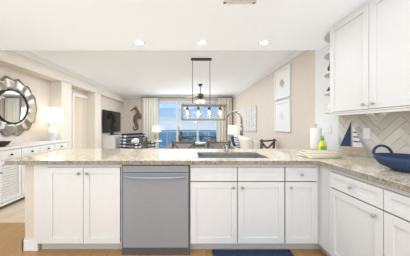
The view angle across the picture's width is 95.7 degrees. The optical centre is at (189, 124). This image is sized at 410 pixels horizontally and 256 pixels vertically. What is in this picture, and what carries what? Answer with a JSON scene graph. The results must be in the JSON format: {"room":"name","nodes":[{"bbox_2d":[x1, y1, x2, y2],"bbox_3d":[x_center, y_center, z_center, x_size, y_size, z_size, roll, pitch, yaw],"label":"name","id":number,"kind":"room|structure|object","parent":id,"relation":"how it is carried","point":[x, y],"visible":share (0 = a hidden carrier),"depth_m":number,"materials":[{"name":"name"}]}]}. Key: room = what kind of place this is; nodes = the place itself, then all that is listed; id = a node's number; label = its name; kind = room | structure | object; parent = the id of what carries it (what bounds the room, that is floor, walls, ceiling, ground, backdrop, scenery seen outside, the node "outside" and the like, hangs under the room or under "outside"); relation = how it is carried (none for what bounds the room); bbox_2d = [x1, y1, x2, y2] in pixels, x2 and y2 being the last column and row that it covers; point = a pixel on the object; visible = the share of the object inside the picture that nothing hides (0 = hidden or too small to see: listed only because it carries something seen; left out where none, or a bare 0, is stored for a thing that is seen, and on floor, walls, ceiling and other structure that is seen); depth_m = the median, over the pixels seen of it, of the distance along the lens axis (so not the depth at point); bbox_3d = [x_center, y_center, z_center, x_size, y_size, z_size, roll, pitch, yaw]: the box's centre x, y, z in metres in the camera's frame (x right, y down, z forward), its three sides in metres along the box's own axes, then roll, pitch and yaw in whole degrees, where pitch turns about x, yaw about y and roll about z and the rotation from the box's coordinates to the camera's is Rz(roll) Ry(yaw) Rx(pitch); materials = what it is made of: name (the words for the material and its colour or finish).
{"room":"kitchen","nodes":[
{"label":"kitchen","id":0,"kind":"room"},
{"bbox_2d":[0,197,24,222],"bbox_3d":[-1.460,1.305,5.390,6.980,0.100,6.020,0,0,0],"label":"floor","id":1,"kind":"structure","parent":0,"point":[13,212],"depth_m":2.65,"materials":[{"name":"beige wood"}]},
{"bbox_2d":[0,140,67,206],"bbox_3d":[-2.926,0.795,3.210,0.423,0.920,1.900,0,0,0],"label":"sideboard","id":2,"kind":"object","parent":1,"relation":"on","point":[12,183],"visible":0.42,"depth_m":2.95,"materials":[{"name":"white wood"}]},
{"bbox_2d":[0,141,10,146],"bbox_3d":[-2.930,0.295,2.850,0.260,0.078,0.260,0,0,0],"label":"bowl","id":3,"kind":"object","parent":2,"relation":"on","point":[4,143],"visible":1,"depth_m":2.84,"materials":[{"name":"brown metal"}]},
{"bbox_2d":[40,107,63,140],"bbox_3d":[-2.925,-0.011,3.930,0.410,0.690,0.410,0,0,0],"label":"table lamp","id":4,"kind":"object","parent":2,"relation":"on","point":[49,114],"visible":1,"depth_m":3.83,"materials":[{"name":"white ceramic"}]},
{"bbox_2d":[103,134,120,148],"bbox_3d":[-2.762,0.815,7.025,0.452,0.880,1.380,0,0,0],"label":"media console","id":5,"kind":"object","parent":1,"relation":"on","point":[111,141],"visible":0.29,"depth_m":6.35,"materials":[{"name":"wood"}]},
{"bbox_2d":[103,110,120,134],"bbox_3d":[-2.873,-0.075,7.045,0.225,0.899,1.550,0,0,0],"label":"screen","id":6,"kind":"object","parent":5,"relation":"on","point":[112,122],"visible":1,"depth_m":6.90,"materials":[{"name":"black plastic"}]},
{"bbox_2d":[119,133,155,148],"bbox_3d":[-1.887,0.775,6.676,1.031,0.961,0.960,0,0,35],"label":"striped armchair","id":7,"kind":"object","parent":1,"relation":"on","point":[130,140],"visible":0.56,"depth_m":6.54,"materials":[{"name":"blue fabric"}]},
{"bbox_2d":[140,137,147,148],"bbox_3d":[-0.866,0.774,4.400,0.512,0.962,0.466,0,0,0],"label":"chair","id":8,"kind":"object","parent":1,"relation":"on","point":[145,145],"visible":0.1,"depth_m":4.36,"materials":[{"name":"brown wood"}]},
{"bbox_2d":[172,141,194,148],"bbox_3d":[-0.120,0.774,3.694,0.460,0.962,0.513,0,0,0],"label":"dining chair","id":9,"kind":"object","parent":1,"relation":"on","point":[193,143],"depth_m":3.44,"materials":[{"name":"brown wood"}]},
{"bbox_2d":[178,135,192,141],"bbox_3d":[-0.120,0.774,5.102,0.466,0.962,0.521,0,0,0],"label":"dining chair","id":10,"kind":"object","parent":1,"relation":"on","point":[179,136],"depth_m":5.30,"materials":[{"name":"brown wood"}]},
{"bbox_2d":[165,144,234,148],"bbox_3d":[0.210,0.873,4.400,1.500,0.765,0.920,0,0,0],"label":"dining table","id":11,"kind":"object","parent":1,"relation":"on","point":[186,146],"visible":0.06,"depth_m":4.22,"materials":[{"name":"brown wood"}]},
{"bbox_2d":[195,142,205,145],"bbox_3d":[0.210,0.452,4.400,0.340,0.075,0.340,0,0,0],"label":"centerpiece","id":12,"kind":"object","parent":11,"relation":"on","point":[200,143],"visible":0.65,"depth_m":4.28},
{"bbox_2d":[201,135,216,141],"bbox_3d":[0.540,0.774,5.102,0.466,0.962,0.521,0,0,0],"label":"dining chair","id":13,"kind":"object","parent":1,"relation":"on","point":[215,136],"depth_m":5.30,"materials":[{"name":"brown wood"}]},
{"bbox_2d":[207,141,230,148],"bbox_3d":[0.540,0.774,3.694,0.460,0.962,0.513,0,0,0],"label":"dining chair","id":14,"kind":"object","parent":1,"relation":"on","point":[229,142],"depth_m":3.44,"materials":[{"name":"brown wood"}]},
{"bbox_2d":[230,135,259,148],"bbox_3d":[1.400,0.794,5.520,0.920,0.922,2.000,0,0,0],"label":"sofa","id":15,"kind":"object","parent":1,"relation":"on","point":[240,142],"visible":0.35,"depth_m":5.04,"materials":[{"name":"white fabric"}]},
{"bbox_2d":[260,139,275,148],"bbox_3d":[1.533,0.774,4.077,0.460,0.962,0.512,0,0,-30],"label":"chair","id":16,"kind":"object","parent":1,"relation":"on","point":[262,144],"depth_m":3.85,"materials":[{"name":"brown wood"}]},
{"bbox_3d":[-1.400,0.950,7.650,0.480,0.610,0.480,0,0,0],"label":"side table","id":17,"kind":"object","parent":1,"relation":"on","visible":0},
{"bbox_2d":[152,126,160,140],"bbox_3d":[-1.400,0.339,7.650,0.380,0.610,0.380,0,0,0],"label":"table lamp","id":18,"kind":"object","parent":17,"relation":"on","point":[156,129],"visible":1,"depth_m":7.55,"materials":[{"name":"white wood"}]},
{"bbox_3d":[1.580,0.975,6.820,0.480,0.560,0.480,0,0,0],"label":"side table","id":19,"kind":"object","parent":1,"relation":"on","visible":0},
{"bbox_2d":[228,125,237,135],"bbox_3d":[1.580,0.349,6.820,0.380,0.690,0.380,0,0,0],"label":"table lamp","id":20,"kind":"object","parent":19,"relation":"on","point":[232,129],"visible":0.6,"depth_m":6.67,"materials":[{"name":"white ceramic"}]},
{"bbox_2d":[0,50,123,148],"bbox_3d":[-3.100,-0.020,3.025,0.400,2.550,10.750,0,0,0],"label":"wall","id":21,"kind":"structure","parent":0,"point":[50,87],"depth_m":4.18,"materials":[{"name":"beige paint"}]},
{"bbox_2d":[0,76,37,136],"bbox_3d":[-3.120,-0.320,3.270,0.052,1.043,1.070,0,0,0],"label":"sunburst mirror","id":22,"kind":"object","parent":21,"relation":"attached to","point":[18,109],"visible":0.98,"depth_m":3.31,"materials":[{"name":"grey metal"}]},
{"bbox_2d":[11,50,125,97],"bbox_3d":[-2.865,-1.251,3.026,0.070,0.088,10.448,0,0,0],"label":"crown molding","id":23,"kind":"structure","parent":21,"relation":"attached to","point":[25,53],"depth_m":4.09,"materials":[{"name":"white wood"}]},
{"bbox_2d":[72,92,87,148],"bbox_3d":[-3.215,0.193,5.345,0.170,2.125,0.820,0,0,0],"label":"door frame","id":24,"kind":"structure","parent":21,"relation":"attached to","point":[84,118],"depth_m":5.67,"materials":[{"name":"white wood"}]},
{"bbox_2d":[74,98,81,148],"bbox_3d":[-4.075,-0.020,5.345,1.550,2.550,0.870,0,0,0],"label":"wall","id":25,"kind":"structure","parent":0,"point":[77,123],"depth_m":5.68,"materials":[{"name":"paint"}]},
{"bbox_2d":[0,223,326,255],"bbox_3d":[-1.460,1.305,0.015,6.980,0.100,4.730,0,0,0],"label":"floor","id":26,"kind":"structure","parent":0,"point":[12,236],"depth_m":1.85,"materials":[{"name":"brown wood"}]},
{"bbox_2d":[30,165,109,250],"bbox_3d":[-1.092,0.815,2.089,0.856,0.880,0.620,0,0,0],"label":"base cabinet","id":27,"kind":"object","parent":26,"relation":"on","point":[70,204],"depth_m":1.79,"materials":[{"name":"beige paint"}]},
{"bbox_2d":[110,165,197,254],"bbox_3d":[-0.334,0.815,2.087,0.791,0.880,0.625,0,0,0],"label":"dishwasher","id":28,"kind":"object","parent":26,"relation":"on","point":[157,210],"depth_m":1.77,"materials":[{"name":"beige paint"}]},
{"bbox_2d":[5,149,316,164],"bbox_3d":[-0.275,0.461,2.179,2.940,0.252,0.882,0,0,0],"label":"countertop","id":29,"kind":"structure","parent":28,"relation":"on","point":[65,156],"depth_m":1.91,"materials":[{"name":"beige stone"}]},
{"bbox_2d":[222,111,242,150],"bbox_3d":[0.522,0.078,2.302,0.235,0.512,0.196,0,0,0],"label":"faucet","id":30,"kind":"object","parent":29,"relation":"on","point":[241,131],"visible":1,"depth_m":2.35,"materials":[{"name":"metal"}]},
{"bbox_2d":[297,150,342,158],"bbox_3d":[1.367,0.304,1.952,0.356,0.059,0.244,0,0,-7],"label":"folded towels","id":31,"kind":"object","parent":29,"relation":"on","point":[313,154],"visible":1,"depth_m":1.86,"materials":[{"name":"beige fabric"}]},
{"bbox_2d":[198,169,293,248],"bbox_3d":[0.488,0.925,2.089,0.974,0.660,0.620,0,0,0],"label":"base cabinet","id":32,"kind":"object","parent":26,"relation":"on","point":[238,208],"depth_m":1.79,"materials":[{"name":"beige paint"}]},
{"bbox_2d":[212,250,293,255],"bbox_3d":[0.605,1.248,1.510,0.770,0.013,0.660,0,0,0],"label":"rug","id":33,"kind":"object","parent":26,"relation":"on","point":[252,252],"visible":1,"depth_m":1.79,"materials":[{"name":"blue fabric"}]},
{"bbox_2d":[254,165,309,248],"bbox_3d":[1.052,0.815,2.089,0.397,0.880,0.620,0,0,0],"label":"base cabinet","id":34,"kind":"object","parent":26,"relation":"on","point":[298,176],"depth_m":1.79,"materials":[{"name":"beige paint"}]},
{"bbox_2d":[330,168,369,255],"bbox_3d":[1.553,0.815,1.375,0.646,0.880,0.510,0,0,0],"label":"base cabinet","id":35,"kind":"object","parent":26,"relation":"on","point":[351,193],"depth_m":1.42,"materials":[{"name":"beige paint"}]},
{"bbox_2d":[289,149,409,192],"bbox_3d":[1.542,0.355,0.510,0.669,0.039,4.220,0,0,0],"label":"countertop","id":36,"kind":"structure","parent":35,"relation":"on","point":[368,168],"depth_m":1.41,"materials":[{"name":"beige stone"}]},
{"bbox_2d":[309,124,321,149],"bbox_3d":[1.660,0.160,2.440,0.150,0.348,0.150,0,0,0],"label":"paper towel holder","id":37,"kind":"object","parent":36,"relation":"on","point":[315,135],"visible":0.79,"depth_m":2.40,"materials":[{"name":"white paper"}]},
{"bbox_2d":[318,136,326,149],"bbox_3d":[1.500,0.233,2.099,0.085,0.202,0.055,0,0,0],"label":"soap bottle","id":38,"kind":"object","parent":36,"relation":"on","point":[322,145],"visible":0.71,"depth_m":2.06,"materials":[{"name":"yellow plastic"}]},
{"bbox_2d":[339,120,366,155],"bbox_3d":[1.753,0.141,1.997,0.232,0.385,0.044,0,0,41],"label":"decor","id":39,"kind":"object","parent":36,"relation":"on","point":[347,140],"visible":0.98,"depth_m":2.00,"materials":[{"name":"brown wood"}]},
{"bbox_2d":[372,144,409,172],"bbox_3d":[1.600,0.248,1.350,0.378,0.172,0.415,0,0,0],"label":"bowl","id":40,"kind":"object","parent":36,"relation":"on","point":[397,161],"visible":1,"depth_m":1.36,"materials":[{"name":"blue ceramic"}]},
{"bbox_2d":[370,181,409,255],"bbox_3d":[1.553,0.815,0.950,0.646,0.880,0.572,0,0,0],"label":"base cabinet","id":41,"kind":"object","parent":26,"relation":"on","point":[389,206],"depth_m":1.15,"materials":[{"name":"beige paint"}]},
{"bbox_2d":[124,98,217,133],"bbox_3d":[-0.510,-0.020,8.325,4.740,2.550,0.150,0,0,0],"label":"wall","id":42,"kind":"structure","parent":0,"point":[129,103],"depth_m":8.25,"materials":[{"name":"beige paint"}]},
{"bbox_2d":[131,106,140,130],"bbox_3d":[-2.399,-0.310,8.211,0.488,1.123,0.063,0,0,0],"label":"art","id":43,"kind":"object","parent":42,"relation":"attached to","point":[137,116],"visible":0.9,"depth_m":8.20,"materials":[{"name":"brown wood"}]},
{"bbox_2d":[126,96,230,97],"bbox_3d":[-0.515,-1.251,8.215,4.590,0.088,0.070,0,0,0],"label":"crown molding","id":44,"kind":"structure","parent":42,"relation":"attached to","point":[126,96],"depth_m":8.20,"materials":[{"name":"white wood"}]},
{"bbox_2d":[141,97,232,97],"bbox_3d":[-0.145,-1.192,8.163,4.010,0.022,0.168,0,0,0],"label":"curtain rod","id":45,"kind":"object","parent":42,"relation":"attached to","point":[184,97],"visible":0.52,"depth_m":8.09,"materials":[{"name":"brown metal"}]},
{"bbox_2d":[142,98,157,148],"bbox_3d":[-1.750,0.030,8.090,0.680,2.410,0.120,0,0,0],"label":"curtain","id":46,"kind":"object","parent":45,"relation":"hanging from","point":[150,113],"visible":0.79,"depth_m":8.08,"materials":[{"name":"fabric"}]},
{"bbox_2d":[217,98,231,142],"bbox_3d":[1.525,0.030,8.090,0.650,2.410,0.120,0,0,0],"label":"curtain","id":47,"kind":"object","parent":45,"relation":"hanging from","point":[222,127],"visible":0.5,"depth_m":8.10,"materials":[{"name":"fabric"}]},
{"bbox_2d":[158,101,217,148],"bbox_3d":[-0.110,0.090,8.300,2.720,2.330,0.100,0,0,0],"label":"window","id":48,"kind":"structure","parent":42,"relation":"in","point":[198,123],"depth_m":8.31,"materials":[{"name":"glass"}]},
{"bbox_2d":[0,0,367,95],"bbox_3d":[-0.635,-1.245,3.025,5.330,0.300,10.750,0,0,0],"label":"ceiling","id":49,"kind":"structure","parent":0,"point":[91,39],"depth_m":2.29,"materials":[{"name":"paint"}]},
{"bbox_2d":[133,40,144,44],"bbox_3d":[-0.680,-1.089,2.450,0.155,0.008,0.155,0,0,-6],"label":"recessed light","id":50,"kind":"object","parent":49,"relation":"in","point":[137,42],"depth_m":2.45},
{"bbox_2d":[185,84,211,102],"bbox_3d":[0.332,-0.995,5.941,0.999,0.595,0.968,0,0,0],"label":"ceiling fan","id":51,"kind":"object","parent":49,"relation":"hanging from","point":[200,96],"visible":1,"depth_m":5.85,"materials":[{"name":"brown metal"}]},
{"bbox_2d":[196,40,207,44],"bbox_3d":[0.160,-1.089,2.450,0.155,0.008,0.155,0,0,-6],"label":"recessed light","id":52,"kind":"object","parent":49,"relation":"in","point":[198,42],"depth_m":2.45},
{"bbox_2d":[181,58,226,120],"bbox_3d":[0.270,-0.692,3.620,0.870,1.203,0.250,0,0,0],"label":"pendant chandelier","id":53,"kind":"object","parent":49,"relation":"hanging from","point":[209,106],"visible":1,"depth_m":3.60,"materials":[{"name":"brown wood"}]},
{"bbox_2d":[224,0,256,3],"bbox_3d":[0.440,-1.087,1.538,0.280,0.012,0.235,0,0,0],"label":"ceiling vent","id":54,"kind":"object","parent":49,"relation":"in","point":[239,1],"visible":1,"depth_m":1.62,"materials":[{"name":"white paint"}]},
{"bbox_2d":[258,40,269,44],"bbox_3d":[0.980,-1.089,2.450,0.155,0.008,0.155,0,0,-6],"label":"recessed light","id":55,"kind":"object","parent":49,"relation":"in","point":[264,42],"depth_m":2.45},
{"bbox_2d":[232,44,372,157],"bbox_3d":[1.955,-0.020,3.025,0.150,2.550,10.750,0,0,0],"label":"wall","id":56,"kind":"structure","parent":0,"point":[309,84],"depth_m":3.21,"materials":[{"name":"beige paint"}]},
{"bbox_2d":[245,106,256,131],"bbox_3d":[1.857,-0.180,5.685,0.037,0.730,0.970,0,0,0],"label":"art","id":57,"kind":"object","parent":56,"relation":"attached to","point":[250,118],"visible":1,"depth_m":5.54,"materials":[{"name":"white wood"}]},
{"bbox_2d":[231,50,305,96],"bbox_3d":[1.845,-1.251,5.481,0.070,0.088,5.538,0,0,0],"label":"crown molding","id":58,"kind":"structure","parent":56,"relation":"attached to","point":[277,65],"depth_m":4.09,"materials":[{"name":"white wood"}]},
{"bbox_2d":[274,99,290,131],"bbox_3d":[1.863,-0.175,3.750,0.027,0.620,0.620,0,0,0],"label":"picture frame","id":59,"kind":"object","parent":56,"relation":"attached to","point":[282,116],"visible":1,"depth_m":3.70,"materials":[{"name":"white wood"}]},
{"bbox_2d":[274,63,290,100],"bbox_3d":[1.863,-0.840,3.750,0.027,0.610,0.620,0,0,0],"label":"picture frame","id":60,"kind":"object","parent":56,"relation":"attached to","point":[282,83],"visible":1,"depth_m":3.71,"materials":[{"name":"white wood"}]},
{"bbox_2d":[324,30,330,113],"bbox_3d":[1.714,-0.595,2.193,0.325,0.920,0.325,0,0,0],"label":"corner shelf","id":61,"kind":"object","parent":56,"relation":"attached to","point":[327,54],"visible":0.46,"depth_m":2.17,"materials":[{"name":"white wood"}]},
{"bbox_2d":[326,48,329,110],"bbox_3d":[1.642,-0.523,2.146,0.100,0.735,0.097,0,0,0],"label":"decor","id":62,"kind":"object","parent":61,"relation":"on","point":[328,89],"visible":0.15,"depth_m":2.14,"materials":[{"name":"white ceramic"}]},
{"bbox_2d":[324,125,330,132],"bbox_3d":[1.871,0.055,2.520,0.014,0.116,0.117,0,0,0],"label":"outlet","id":63,"kind":"object","parent":56,"relation":"attached to","point":[327,128],"depth_m":2.52,"materials":[{"name":"white paint"}]},
{"bbox_2d":[329,0,409,115],"bbox_3d":[1.704,-0.613,1.556,0.347,0.957,0.949,0,0,0],"label":"upper cabinet","id":64,"kind":"object","parent":56,"relation":"attached to","point":[369,56],"depth_m":1.56,"materials":[{"name":"white wood"}]},
{"bbox_2d":[339,111,409,157],"bbox_3d":[1.875,0.100,0.365,0.008,0.466,3.930,0,0,0],"label":"tile backsplash","id":65,"kind":"structure","parent":56,"relation":"attached to","point":[391,130],"depth_m":1.82,"materials":[{"name":"tile"}]},
{"bbox_2d":[363,128,369,138],"bbox_3d":[1.863,0.089,1.955,0.014,0.116,0.072,0,0,0],"label":"outlet","id":66,"kind":"object","parent":65,"relation":"attached to","point":[366,132],"depth_m":1.95,"materials":[{"name":"white paint"}]},
{"label":"outside","id":67,"kind":"structure","parent":0,"visible":0},
{"bbox_3d":[-0.700,1.325,9.375,5.800,0.100,1.950,0,0,0],"label":"floor","id":68,"kind":"structure","parent":67,"visible":0},
{"bbox_2d":[159,131,215,146],"bbox_3d":[-0.700,0.810,10.250,5.840,0.930,0.060,0,0,0],"label":"balcony railing","id":69,"kind":"object","parent":68,"relation":"on","point":[182,131],"depth_m":10.23,"materials":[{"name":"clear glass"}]},
{"bbox_2d":[179,131,214,141],"bbox_3d":[0.491,0.800,9.391,2.066,0.952,0.737,0,0,0],"label":"patio furniture","id":70,"kind":"object","parent":68,"relation":"on","point":[180,134],"depth_m":9.25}
]}

